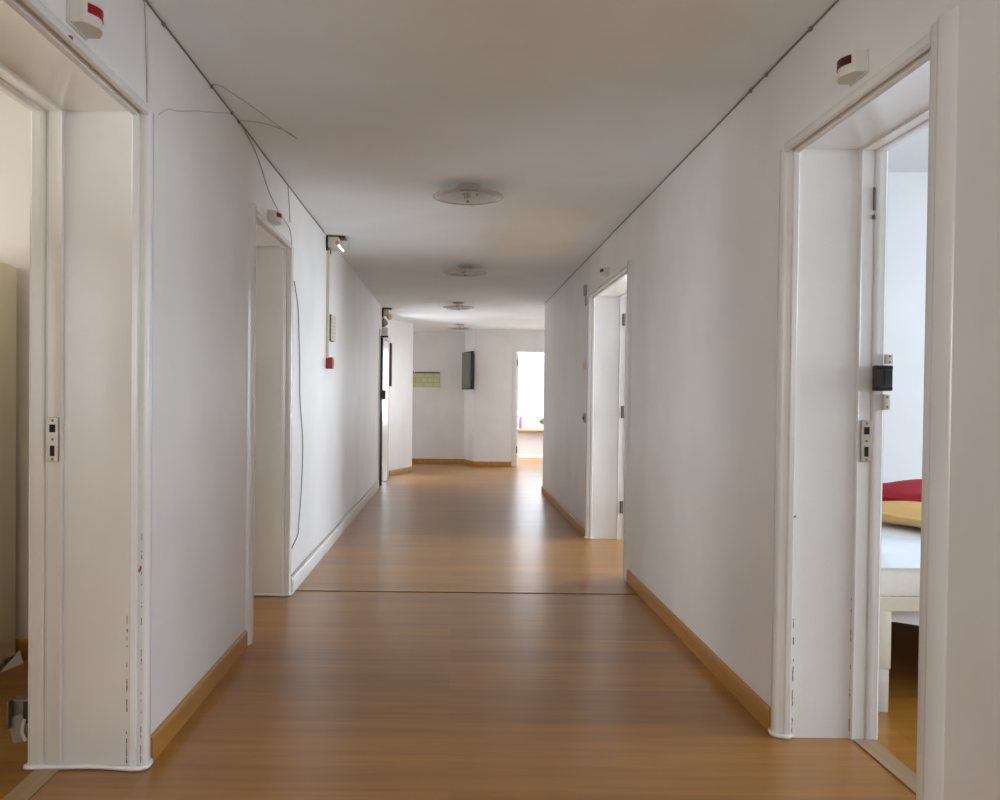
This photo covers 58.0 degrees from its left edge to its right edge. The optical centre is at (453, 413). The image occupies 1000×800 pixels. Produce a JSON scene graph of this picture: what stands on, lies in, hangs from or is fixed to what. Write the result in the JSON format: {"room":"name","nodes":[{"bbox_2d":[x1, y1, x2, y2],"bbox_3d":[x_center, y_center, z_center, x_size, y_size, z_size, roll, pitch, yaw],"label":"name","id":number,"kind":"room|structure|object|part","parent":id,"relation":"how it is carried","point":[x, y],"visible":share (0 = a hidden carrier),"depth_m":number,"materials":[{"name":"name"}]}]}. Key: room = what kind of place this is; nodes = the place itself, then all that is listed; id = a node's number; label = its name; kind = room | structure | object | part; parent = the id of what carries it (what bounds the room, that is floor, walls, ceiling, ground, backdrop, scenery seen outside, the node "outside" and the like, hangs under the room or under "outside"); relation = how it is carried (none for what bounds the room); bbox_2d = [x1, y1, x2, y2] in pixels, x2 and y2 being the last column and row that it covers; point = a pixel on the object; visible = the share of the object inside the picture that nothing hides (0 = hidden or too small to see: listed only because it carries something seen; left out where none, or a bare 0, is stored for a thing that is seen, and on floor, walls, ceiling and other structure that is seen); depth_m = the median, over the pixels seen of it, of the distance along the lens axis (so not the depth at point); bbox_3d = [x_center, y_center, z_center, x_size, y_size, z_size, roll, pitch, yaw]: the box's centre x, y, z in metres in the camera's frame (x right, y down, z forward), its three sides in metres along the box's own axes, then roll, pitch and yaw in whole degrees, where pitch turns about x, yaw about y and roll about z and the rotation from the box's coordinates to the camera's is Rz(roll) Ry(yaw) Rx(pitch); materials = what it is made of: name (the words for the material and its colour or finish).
{"room":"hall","nodes":[
{"label":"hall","id":0,"kind":"room"},
{"bbox_2d":[0,92,29,638],"bbox_3d":[-3.173,-0.275,4.132,3.660,2.750,0.120,1,1,0],"label":"wall","id":1,"kind":"structure","parent":0,"point":[14,117],"depth_m":4.07,"materials":[{"name":"beige paint"}]},
{"bbox_2d":[11,639,27,658],"bbox_3d":[-3.192,1.058,4.087,3.450,0.085,0.013,1,1,0],"label":"baseboard","id":2,"kind":"structure","parent":1,"relation":"attached to","point":[20,644],"depth_m":4.08,"materials":[{"name":"brown wood"}]},
{"bbox_2d":[40,0,389,733],"bbox_3d":[-1.164,-0.270,5.190,0.360,2.750,17.590,1,1,0],"label":"wall","id":3,"kind":"structure","parent":0,"point":[207,169],"depth_m":3.68,"materials":[{"name":"paint"}]},
{"bbox_2d":[0,0,153,771],"bbox_3d":[-1.164,0.054,2.382,0.404,2.190,1.160,1,1,0],"label":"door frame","id":4,"kind":"structure","parent":3,"relation":"in","point":[92,135],"depth_m":2.87,"materials":[{"name":"paint"}]},
{"bbox_2d":[7,695,27,742],"bbox_3d":[-1.405,0.997,2.927,0.076,0.142,0.065,1,1,0],"label":"holder","id":5,"kind":"object","parent":4,"relation":"attached to","point":[17,706],"visible":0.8,"depth_m":2.92,"materials":[{"name":"metal"}]},
{"bbox_3d":[-1.389,1.024,2.910,0.021,0.073,0.013,0,1,-22],"label":"spring arm","id":6,"kind":"part","parent":5,"relation":"part of","materials":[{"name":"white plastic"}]},
{"bbox_3d":[-1.274,0.083,2.859,0.037,0.140,0.005,1,1,0],"label":"strike plate","id":7,"kind":"part","parent":4,"relation":"part of","materials":[{"name":"metal"}]},
{"bbox_3d":[-0.970,-0.955,2.380,0.014,0.032,0.952,1,1,0],"label":"head casing","id":8,"kind":"part","parent":4,"relation":"part of","materials":[{"name":"paint"}]},
{"bbox_3d":[-0.982,0.091,2.899,0.018,2.105,0.056,1,1,0],"label":"casing","id":9,"kind":"part","parent":4,"relation":"part of","materials":[{"name":"paint"}]},
{"bbox_2d":[67,0,103,39],"bbox_3d":[-0.939,-1.017,2.319,0.067,0.068,0.118,1,1,0],"label":"light","id":10,"kind":"object","parent":3,"relation":"attached to","point":[86,17],"visible":1,"depth_m":2.28,"materials":[{"name":"white plastic"}]},
{"bbox_3d":[-0.969,-1.018,2.319,0.006,0.068,0.118,1,1,0],"label":"plate","id":11,"kind":"part","parent":10,"relation":"part of","materials":[{"name":"white plastic"}]},
{"bbox_2d":[144,0,148,102],"bbox_3d":[-0.967,-1.141,2.834,0.007,0.311,0.046,1,1,0],"label":"cable","id":12,"kind":"object","parent":3,"relation":"attached to","point":[145,3],"visible":1,"depth_m":2.84,"materials":[{"name":"grey plastic"}]},
{"bbox_2d":[159,109,228,114],"bbox_3d":[-0.971,-1.143,3.432,0.003,0.299,0.923,1,1,0],"label":"cable","id":13,"kind":"object","parent":3,"relation":"attached to","point":[166,109],"visible":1,"depth_m":3.34,"materials":[{"name":"white plastic"}]},
{"bbox_2d":[151,630,247,761],"bbox_3d":[-0.991,1.089,3.625,0.013,0.085,1.361,1,1,0],"label":"baseboard","id":14,"kind":"structure","parent":3,"relation":"attached to","point":[165,732],"depth_m":3.43,"materials":[{"name":"brown wood"}]},
{"bbox_2d":[143,0,324,232],"bbox_3d":[-0.969,-1.317,4.178,0.012,0.013,5.200,1,1,0],"label":"cable","id":15,"kind":"object","parent":3,"relation":"attached to","point":[163,23],"visible":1,"depth_m":3.61,"materials":[{"name":"grey plastic"}]},
{"bbox_2d":[240,123,292,243],"bbox_3d":[-0.965,-1.164,4.738,0.012,0.325,1.314,1,1,0],"label":"cable","id":16,"kind":"object","parent":3,"relation":"attached to","point":[240,123],"visible":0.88,"depth_m":4.57,"materials":[{"name":"grey plastic"}]},
{"bbox_2d":[245,200,293,645],"bbox_3d":[-1.167,0.015,4.894,0.404,2.190,1.215,1,1,0],"label":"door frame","id":17,"kind":"structure","parent":3,"relation":"in","point":[270,254],"depth_m":5.41,"materials":[{"name":"paint"}]},
{"bbox_3d":[-0.981,0.052,4.371,0.019,2.135,0.168,1,1,-3],"label":"casing","id":18,"kind":"part","parent":17,"relation":"part of","materials":[{"name":"paint"}]},
{"bbox_3d":[-0.973,-0.995,4.916,0.014,0.032,0.960,1,1,0],"label":"head casing","id":19,"kind":"part","parent":17,"relation":"part of","materials":[{"name":"paint"}]},
{"bbox_3d":[-0.985,0.051,5.438,0.018,2.105,0.056,1,1,0],"label":"casing","id":20,"kind":"part","parent":17,"relation":"part of","materials":[{"name":"paint"}]},
{"bbox_2d":[268,209,281,224],"bbox_3d":[-0.944,-1.038,4.783,0.063,0.066,0.118,1,1,0],"label":"light","id":21,"kind":"object","parent":3,"relation":"attached to","point":[274,217],"visible":0.98,"depth_m":4.73,"materials":[{"name":"white plastic"}]},
{"bbox_2d":[287,185,290,221],"bbox_3d":[-0.967,-1.232,5.287,0.008,0.207,0.080,1,1,0],"label":"cable","id":22,"kind":"object","parent":3,"relation":"attached to","point":[287,185],"visible":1,"depth_m":5.29,"materials":[{"name":"grey plastic"}]},
{"bbox_2d":[292,281,302,547],"bbox_3d":[-0.982,0.007,5.693,0.007,1.640,0.371,1,1,0],"label":"cable","id":23,"kind":"object","parent":3,"relation":"attached to","point":[294,281],"visible":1,"depth_m":5.75,"materials":[{"name":"grey plastic"}]},
{"bbox_2d":[326,250,329,357],"bbox_3d":[-0.970,-0.839,6.951,0.022,0.835,0.040,1,1,0],"label":"cable trunking","id":24,"kind":"object","parent":3,"relation":"attached to","point":[328,251],"visible":1,"depth_m":6.93,"materials":[{"name":"beige plastic"}]},
{"bbox_2d":[326,357,333,368],"bbox_3d":[-0.959,-0.390,6.989,0.057,0.087,0.100,1,1,0],"label":"button","id":25,"kind":"object","parent":3,"relation":"attached to","point":[329,361],"visible":0.98,"depth_m":6.94,"materials":[{"name":"red plastic"}]},
{"bbox_2d":[329,314,335,341],"bbox_3d":[-0.964,-0.670,7.100,0.038,0.200,0.242,1,1,0],"label":"plate","id":26,"kind":"object","parent":3,"relation":"attached to","point":[332,331],"visible":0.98,"depth_m":7.04,"materials":[{"name":"white plastic"}]},
{"bbox_2d":[291,482,378,593],"bbox_3d":[-0.994,1.004,8.699,0.018,0.095,6.430,1,1,0],"label":"baseboard","id":27,"kind":"structure","parent":3,"relation":"attached to","point":[317,555],"depth_m":7.00,"materials":[{"name":"paint"}]},
{"bbox_2d":[291,481,377,575],"bbox_3d":[-0.996,0.943,8.705,0.009,0.017,6.380,1,1,0],"label":"cable","id":28,"kind":"object","parent":27,"relation":"on","point":[377,481],"visible":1,"depth_m":7.18,"materials":[{"name":"grey plastic"}]},
{"bbox_2d":[326,236,346,253],"bbox_3d":[-0.891,-1.303,6.980,0.168,0.139,0.239,1,1,0],"label":"emergency light","id":29,"kind":"object","parent":3,"relation":"attached to","point":[333,243],"visible":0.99,"depth_m":6.88,"materials":[{"name":"white plastic"}]},
{"bbox_3d":[-0.969,-1.306,6.989,0.014,0.108,0.220,1,1,0],"label":"plate","id":30,"kind":"part","parent":29,"relation":"part of","materials":[{"name":"white plastic"}]},
{"bbox_2d":[377,329,389,485],"bbox_3d":[-1.095,-0.076,12.839,0.405,2.120,1.880,1,1,0],"label":"door","id":31,"kind":"structure","parent":3,"relation":"in","point":[384,341],"depth_m":12.89,"materials":[{"name":"paint"}]},
{"bbox_3d":[-0.991,-0.020,12.230,0.052,2.010,0.060,1,1,0],"label":"edge post","id":32,"kind":"part","parent":31,"relation":"part of","materials":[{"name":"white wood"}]},
{"bbox_3d":[-0.985,-0.032,13.030,0.065,2.010,0.340,1,1,0],"label":"white post","id":33,"kind":"part","parent":31,"relation":"part of","materials":[{"name":"paint"}]},
{"bbox_2d":[382,328,387,335],"bbox_3d":[-0.945,-1.125,12.413,0.080,0.105,0.140,1,1,0],"label":"junction box","id":34,"kind":"object","parent":3,"relation":"attached to","point":[384,330],"visible":0.98,"depth_m":12.34,"materials":[{"name":"white plastic"}]},
{"bbox_2d":[382,318,387,326],"bbox_3d":[-0.944,-1.247,12.401,0.080,0.124,0.124,1,1,0],"label":"fire alarm","id":35,"kind":"object","parent":34,"relation":"on","point":[384,321],"visible":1,"depth_m":12.36,"materials":[{"name":"grey plastic"}]},
{"bbox_2d":[382,308,392,319],"bbox_3d":[-0.908,-1.365,12.412,0.149,0.169,0.214,1,1,0],"label":"emergency light","id":36,"kind":"object","parent":3,"relation":"attached to","point":[385,311],"visible":0.97,"depth_m":12.36,"materials":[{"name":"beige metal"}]},
{"bbox_3d":[-0.878,-1.324,12.350,0.088,0.090,0.088,1,1,0],"label":"globe","id":37,"kind":"part","parent":36,"relation":"part of"},
{"bbox_2d":[389,343,391,385],"bbox_3d":[-0.971,-0.748,13.879,0.041,0.665,0.140,1,1,0],"label":"notice board","id":38,"kind":"object","parent":3,"relation":"attached to","point":[390,366],"visible":0.82,"depth_m":13.81,"materials":[{"name":"black metal"}]},
{"bbox_2d":[389,319,412,470],"bbox_3d":[-1.018,-0.416,14.499,0.675,2.750,1.030,1,1,0],"label":"wall","id":39,"kind":"structure","parent":0,"point":[401,332],"depth_m":14.44,"materials":[{"name":"paint"}]},
{"bbox_2d":[389,467,411,474],"bbox_3d":[-0.843,0.924,14.461,0.013,0.075,0.958,1,1,19],"label":"baseboard","id":40,"kind":"structure","parent":39,"relation":"attached to","point":[407,469],"depth_m":14.42,"materials":[{"name":"brown wood"}]},
{"bbox_2d":[0,458,918,799],"bbox_3d":[-0.024,1.123,8.669,12.400,0.120,25.100,1,1,0],"label":"floor","id":41,"kind":"structure","parent":0,"point":[338,693],"depth_m":3.69,"materials":[{"name":"laminate"}]},
{"bbox_2d":[0,262,16,667],"bbox_3d":[-2.157,0.239,3.162,0.490,1.775,1.720,1,1,0],"label":"storage cabinet","id":42,"kind":"object","parent":41,"relation":"on","point":[8,274],"visible":0.86,"depth_m":3.94,"materials":[{"name":"paint"}]},
{"bbox_2d":[0,650,22,672],"bbox_3d":[-1.935,1.090,3.958,0.036,0.050,0.174,1,1,0],"label":"folded paper","id":43,"kind":"object","parent":41,"relation":"on","point":[17,659],"visible":1,"depth_m":3.98,"materials":[{"name":"white paper"}]},
{"bbox_2d":[1,770,58,799],"bbox_3d":[-1.295,1.145,2.413,0.077,0.004,0.912,1,1,0],"label":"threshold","id":44,"kind":"structure","parent":41,"relation":"on","point":[33,782],"depth_m":2.75,"materials":[{"name":"brown wood"}]},
{"bbox_2d":[295,590,637,594],"bbox_3d":[0.078,1.111,5.583,2.131,0.002,0.014,1,1,0],"label":"trim","id":45,"kind":"structure","parent":41,"relation":"on","point":[295,590],"depth_m":5.58,"materials":[{"name":"brown wood"}]},
{"bbox_2d":[878,522,920,711],"bbox_3d":[2.122,0.849,4.377,0.973,0.610,1.784,1,1,0],"label":"bed","id":46,"kind":"object","parent":41,"relation":"on","point":[900,544],"visible":0.27,"depth_m":3.49,"materials":[{"name":"paint"}]},
{"bbox_3d":[1.669,0.879,3.516,0.056,0.224,0.056,1,1,0],"label":"leg","id":47,"kind":"part","parent":46,"relation":"part of","materials":[{"name":"paint"}]},
{"bbox_3d":[2.124,0.642,4.374,0.957,0.120,1.770,1,1,0],"label":"mattress","id":48,"kind":"part","parent":46,"relation":"part of","materials":[{"name":"fabric"}]},
{"bbox_3d":[2.124,0.731,4.376,0.965,0.057,1.778,1,1,0],"label":"frame","id":49,"kind":"part","parent":46,"relation":"part of","materials":[{"name":"paint"}]},
{"bbox_2d":[882,501,921,527],"bbox_3d":[2.359,0.479,4.230,0.632,0.147,0.751,0,1,-16],"label":"cushion","id":50,"kind":"object","parent":46,"relation":"on","point":[906,513],"visible":0.18,"depth_m":4.19,"materials":[{"name":"fabric"}]},
{"bbox_2d":[882,479,921,501],"bbox_3d":[2.389,0.385,4.508,0.631,0.113,0.671,0,1,-28],"label":"cushion","id":51,"kind":"object","parent":50,"relation":"on","point":[904,490],"visible":0.24,"depth_m":4.40,"materials":[{"name":"fabric"}]},
{"bbox_2d":[412,330,543,461],"bbox_3d":[0.782,-0.429,16.551,7.600,2.750,0.820,1,1,0],"label":"wall","id":52,"kind":"structure","parent":0,"point":[449,421],"depth_m":16.63,"materials":[{"name":"paint"}]},
{"bbox_2d":[413,371,439,386],"bbox_3d":[-0.516,-0.637,16.744,0.529,0.292,0.023,1,1,0],"label":"notice board","id":53,"kind":"object","parent":52,"relation":"attached to","point":[420,379],"depth_m":16.75,"materials":[{"name":"paper"}]},
{"bbox_2d":[412,458,510,466],"bbox_3d":[-0.994,0.886,16.463,4.058,0.085,0.633,1,1,0],"label":"baseboard","id":54,"kind":"structure","parent":52,"relation":"attached to","point":[414,460],"depth_m":16.77,"materials":[{"name":"brown wood"}]},
{"bbox_2d":[462,351,473,389],"bbox_3d":[0.283,-0.770,16.268,0.119,0.680,0.600,0,1,-15],"label":"television","id":55,"kind":"object","parent":52,"relation":"attached to","point":[467,357],"visible":1,"depth_m":16.15,"materials":[{"name":"metal"}]},
{"bbox_2d":[511,348,543,466],"bbox_3d":[1.562,-0.111,16.610,1.022,2.130,0.955,1,1,0],"label":"door frame","id":56,"kind":"structure","parent":52,"relation":"in","point":[515,408],"depth_m":16.14,"materials":[{"name":"paint"}]},
{"bbox_2d":[148,0,835,331],"bbox_3d":[0.806,-1.390,6.562,7.600,0.100,20.365,1,1,0],"label":"ceiling","id":57,"kind":"structure","parent":0,"point":[574,112],"depth_m":3.87,"materials":[{"name":"paint"}]},
{"bbox_2d":[211,84,296,138],"bbox_3d":[-0.908,-1.308,3.943,0.147,0.010,0.753,1,1,14],"label":"wire","id":58,"kind":"object","parent":57,"relation":"attached to","point":[213,84],"visible":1,"depth_m":4.04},
{"bbox_2d":[443,302,474,309],"bbox_3d":[0.064,-1.380,11.600,0.416,0.096,0.416,1,1,0],"label":"ceiling light","id":59,"kind":"object","parent":57,"relation":"attached to","point":[458,305],"visible":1,"depth_m":11.54,"materials":[{"name":"silver metal"}]},
{"bbox_2d":[448,324,471,329],"bbox_3d":[0.113,-1.433,14.979,0.416,0.096,0.416,1,1,0],"label":"ceiling light","id":60,"kind":"object","parent":57,"relation":"attached to","point":[458,325],"visible":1,"depth_m":14.94,"materials":[{"name":"silver metal"}]},
{"bbox_2d":[443,265,486,275],"bbox_3d":[0.107,-1.329,8.400,0.416,0.096,0.416,1,1,0],"label":"ceiling light","id":61,"kind":"object","parent":57,"relation":"attached to","point":[464,268],"visible":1,"depth_m":8.35,"materials":[{"name":"silver metal"}]},
{"bbox_2d":[432,183,503,204],"bbox_3d":[0.085,-1.279,5.261,0.416,0.096,0.416,1,1,0],"label":"ceiling light","id":62,"kind":"object","parent":57,"relation":"attached to","point":[464,188],"visible":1,"depth_m":5.21,"materials":[{"name":"silver metal"}]},
{"bbox_2d":[518,430,542,454],"bbox_3d":[1.454,-0.455,18.647,2.150,2.750,0.200,1,1,0],"label":"wall","id":63,"kind":"structure","parent":0,"point":[529,442],"depth_m":18.56,"materials":[{"name":"paint"}]},
{"bbox_2d":[518,353,540,427],"bbox_3d":[1.656,-0.598,18.645,1.250,1.800,0.060,1,1,0],"label":"window","id":64,"kind":"structure","parent":63,"relation":"in","point":[532,425],"depth_m":18.62,"materials":[{"name":"paint"}]},
{"bbox_2d":[518,455,542,457],"bbox_3d":[1.435,0.886,18.562,1.820,0.070,0.013,1,1,0],"label":"baseboard","id":65,"kind":"structure","parent":63,"relation":"attached to","point":[519,456],"depth_m":18.56,"materials":[{"name":"paint"}]},
{"bbox_2d":[518,428,542,430],"bbox_3d":[1.611,0.331,18.424,1.480,0.040,0.269,1,1,0],"label":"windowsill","id":66,"kind":"structure","parent":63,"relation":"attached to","point":[520,429],"depth_m":18.29,"materials":[{"name":"brown wood"}]},
{"bbox_2d":[519,417,522,427],"bbox_3d":[1.373,0.189,18.367,0.080,0.240,0.080,1,1,0],"label":"vase","id":67,"kind":"object","parent":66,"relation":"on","point":[520,418],"visible":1,"depth_m":18.34,"materials":[{"name":"ceramic"}]},
{"bbox_2d":[538,418,542,428],"bbox_3d":[1.841,0.181,18.412,0.275,0.265,0.225,1,1,37],"label":"potted plant","id":68,"kind":"object","parent":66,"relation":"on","point":[540,420],"visible":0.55,"depth_m":18.38,"materials":[{"name":"green plant"}]},
{"bbox_2d":[543,0,999,799],"bbox_3d":[1.354,-0.224,4.009,0.360,2.750,15.220,1,1,0],"label":"wall","id":69,"kind":"structure","parent":0,"point":[702,247],"depth_m":3.56,"materials":[{"name":"paint"}]},
{"bbox_2d":[541,486,584,536],"bbox_3d":[1.146,1.016,9.757,0.013,0.085,3.784,1,1,0],"label":"baseboard","id":70,"kind":"structure","parent":69,"relation":"attached to","point":[575,523],"depth_m":9.16,"materials":[{"name":"brown wood"}]},
{"bbox_2d":[582,413,585,422],"bbox_3d":[1.154,0.039,7.963,0.024,0.085,0.120,1,1,0],"label":"button","id":71,"kind":"object","parent":69,"relation":"attached to","point":[584,414],"visible":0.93,"depth_m":7.93,"materials":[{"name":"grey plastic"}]},
{"bbox_2d":[583,284,586,305],"bbox_3d":[1.167,-1.047,7.986,0.024,0.185,0.080,1,1,0],"label":"junction box","id":72,"kind":"object","parent":69,"relation":"in","point":[585,285],"depth_m":7.95,"materials":[{"name":"grey plastic"}]},
{"bbox_2d":[583,359,586,369],"bbox_3d":[1.164,-0.432,7.986,0.014,0.087,0.180,1,1,0],"label":"switch plate","id":73,"kind":"object","parent":69,"relation":"attached to","point":[585,360],"visible":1,"depth_m":7.93,"materials":[{"name":"white plastic"}]},
{"bbox_2d":[600,267,608,277],"bbox_3d":[1.148,-1.077,6.865,0.063,0.066,0.118,1,1,0],"label":"light","id":74,"kind":"object","parent":69,"relation":"attached to","point":[604,272],"visible":1,"depth_m":6.82,"materials":[{"name":"white plastic"}]},
{"bbox_2d":[584,259,632,580],"bbox_3d":[1.341,0.010,6.910,0.392,2.190,1.945,1,1,0],"label":"door frame","id":75,"kind":"structure","parent":69,"relation":"in","point":[609,328],"depth_m":7.79,"materials":[{"name":"paint"}]},
{"bbox_3d":[1.163,0.036,7.819,0.018,2.105,0.056,1,1,0],"label":"casing","id":76,"kind":"part","parent":75,"relation":"part of","materials":[{"name":"paint"}]},
{"bbox_3d":[1.175,-1.003,6.931,0.014,0.032,1.690,1,1,0],"label":"head casing","id":77,"kind":"part","parent":75,"relation":"part of","materials":[{"name":"paint"}]},
{"bbox_3d":[1.162,0.050,6.022,0.019,2.135,0.168,1,1,2],"label":"casing","id":78,"kind":"part","parent":75,"relation":"part of","materials":[{"name":"paint"}]},
{"bbox_2d":[544,0,838,303],"bbox_3d":[1.179,-1.331,6.581,0.012,0.013,10.000,1,1,0],"label":"cable","id":79,"kind":"object","parent":69,"relation":"attached to","point":[810,28],"visible":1,"depth_m":3.71,"materials":[{"name":"grey plastic"}]},
{"bbox_2d":[626,570,770,730],"bbox_3d":[1.152,1.097,4.618,0.013,0.085,2.676,1,1,0],"label":"baseboard","id":80,"kind":"structure","parent":69,"relation":"attached to","point":[746,696],"depth_m":4.05,"materials":[{"name":"brown wood"}]},
{"bbox_2d":[837,48,868,85],"bbox_3d":[1.153,-1.007,2.623,0.063,0.068,0.118,1,1,0],"label":"light","id":81,"kind":"object","parent":69,"relation":"attached to","point":[852,66],"visible":1,"depth_m":2.58,"materials":[{"name":"white plastic"}]},
{"bbox_3d":[1.181,-1.007,2.623,0.006,0.068,0.118,1,1,0],"label":"plate","id":82,"kind":"part","parent":81,"relation":"part of","materials":[{"name":"white plastic"}]},
{"bbox_2d":[768,6,958,799],"bbox_3d":[1.349,0.077,2.712,0.398,2.190,1.173,1,1,0],"label":"door frame","id":83,"kind":"structure","parent":69,"relation":"in","point":[833,376],"depth_m":3.20,"materials":[{"name":"paint"}]},
{"bbox_3d":[1.168,0.109,3.235,0.018,2.105,0.056,1,1,0],"label":"casing","id":84,"kind":"part","parent":83,"relation":"part of","materials":[{"name":"paint"}]},
{"bbox_3d":[1.181,-0.936,2.709,0.014,0.032,0.965,1,1,0],"label":"head casing","id":85,"kind":"part","parent":83,"relation":"part of","materials":[{"name":"paint"}]},
{"bbox_3d":[1.466,0.098,3.195,0.038,0.146,0.005,1,1,0],"label":"strike plate","id":86,"kind":"part","parent":83,"relation":"part of","materials":[{"name":"metal"}]},
{"bbox_3d":[1.531,-0.040,3.186,0.022,0.056,0.018,1,1,0],"label":"hasp plate","id":87,"kind":"part","parent":83,"relation":"part of","materials":[{"name":"white plastic"}]},
{"bbox_3d":[1.539,-0.191,3.183,0.024,0.034,0.018,1,1,0],"label":"hasp plate","id":88,"kind":"part","parent":83,"relation":"part of","materials":[{"name":"white plastic"}]},
{"bbox_3d":[1.167,0.111,2.186,0.019,2.135,0.120,1,1,3],"label":"casing","id":89,"kind":"part","parent":83,"relation":"part of","materials":[{"name":"paint"}]},
{"bbox_2d":[853,739,915,793],"bbox_3d":[1.460,1.170,2.743,0.077,0.004,0.925,1,1,0],"label":"threshold","id":90,"kind":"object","parent":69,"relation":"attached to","point":[872,747],"depth_m":3.00,"materials":[{"name":"brown wood"}]},
{"bbox_2d":[883,172,927,482],"bbox_3d":[3.264,-0.224,5.351,3.463,2.750,0.100,1,1,0],"label":"wall","id":91,"kind":"structure","parent":0,"point":[907,191],"depth_m":5.30,"materials":[{"name":"paint"}]},
{"bbox_2d":[888,128,928,171],"bbox_3d":[3.277,-1.464,5.631,3.463,0.100,11.300,1,1,0],"label":"ceiling","id":92,"kind":"structure","parent":0,"point":[911,155],"depth_m":4.93,"materials":[{"name":"paint"}]}
]}

